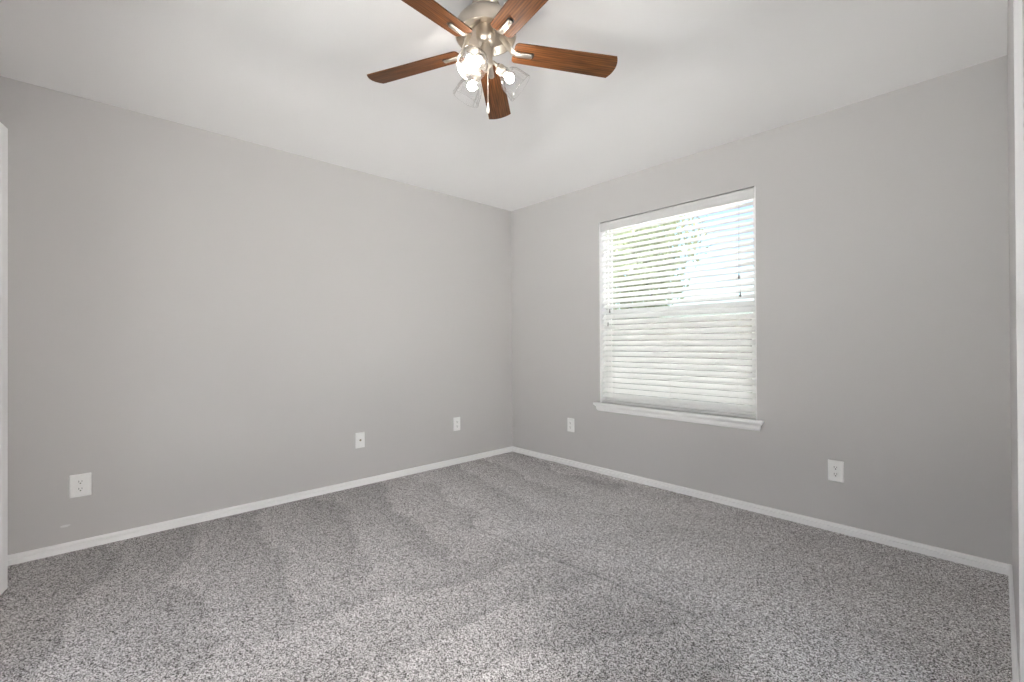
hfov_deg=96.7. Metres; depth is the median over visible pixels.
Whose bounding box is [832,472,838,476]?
receptacle
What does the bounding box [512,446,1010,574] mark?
baseboard
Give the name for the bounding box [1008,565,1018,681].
baseboard
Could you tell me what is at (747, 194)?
window blind
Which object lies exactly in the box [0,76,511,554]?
wall
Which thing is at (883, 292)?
wall
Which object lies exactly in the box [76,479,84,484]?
receptacle
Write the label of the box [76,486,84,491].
receptacle
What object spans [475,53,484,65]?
socket
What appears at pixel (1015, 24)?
door frame
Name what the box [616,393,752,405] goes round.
lawn
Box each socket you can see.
[471,69,481,81]
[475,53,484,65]
[496,64,506,76]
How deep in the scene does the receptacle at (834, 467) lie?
2.62 m
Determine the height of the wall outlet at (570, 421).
0.122 m
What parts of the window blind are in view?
ladder cord, ladder cord, head rail, rail, lift cord, ladder cord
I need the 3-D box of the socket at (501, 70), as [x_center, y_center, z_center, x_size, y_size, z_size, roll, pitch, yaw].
[-0.052,-1.295,2.177,0.054,0.055,0.049,0,0,-11]
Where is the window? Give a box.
[593,186,763,430]
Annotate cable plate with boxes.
[355,432,364,447]
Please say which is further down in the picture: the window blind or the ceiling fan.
the window blind
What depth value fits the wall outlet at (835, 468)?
2.62 m
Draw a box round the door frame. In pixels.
[1007,0,1023,681]
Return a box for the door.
[0,122,7,594]
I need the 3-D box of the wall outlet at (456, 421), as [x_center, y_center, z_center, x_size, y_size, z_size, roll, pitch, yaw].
[-0.502,0.757,4.151,0.078,0.122,0.009,0,0,-43]
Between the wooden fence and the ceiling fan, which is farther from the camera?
the wooden fence
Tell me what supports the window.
in the wall at (883, 292)
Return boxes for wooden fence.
[612,313,751,398]
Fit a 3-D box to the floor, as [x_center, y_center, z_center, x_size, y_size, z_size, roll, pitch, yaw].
[-0.104,1.258,2.184,3.750,0.300,3.680,0,0,-43]
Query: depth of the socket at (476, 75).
2.20 m
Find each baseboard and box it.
[8,446,511,565]
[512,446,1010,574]
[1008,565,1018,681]
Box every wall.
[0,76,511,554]
[511,55,1011,564]
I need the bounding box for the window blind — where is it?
[600,187,755,418]
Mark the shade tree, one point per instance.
(671, 223)
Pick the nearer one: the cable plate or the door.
the door
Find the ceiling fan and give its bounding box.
[367,0,617,118]
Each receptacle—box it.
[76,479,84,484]
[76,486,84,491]
[832,465,838,470]
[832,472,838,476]
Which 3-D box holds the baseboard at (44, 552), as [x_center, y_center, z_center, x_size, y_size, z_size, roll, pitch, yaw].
[-1.268,1.094,3.430,3.490,0.050,0.012,0,0,-43]
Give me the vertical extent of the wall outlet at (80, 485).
0.122 m
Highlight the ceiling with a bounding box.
[0,0,1007,210]
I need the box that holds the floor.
[0,452,1011,681]
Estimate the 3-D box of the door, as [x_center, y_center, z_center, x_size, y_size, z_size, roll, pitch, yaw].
[-2.247,0.074,1.945,0.120,2.018,0.727,0,0,-43]
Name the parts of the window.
frame, sash, sash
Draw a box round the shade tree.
[612,212,714,319]
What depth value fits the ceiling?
2.53 m
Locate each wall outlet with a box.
[69,472,91,497]
[453,417,459,430]
[567,418,573,431]
[828,459,843,482]
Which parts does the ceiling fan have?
fan blade, fan blade, light bulb, light bulb, light kit stem, fan blade, light bulb, fan blade, fan blade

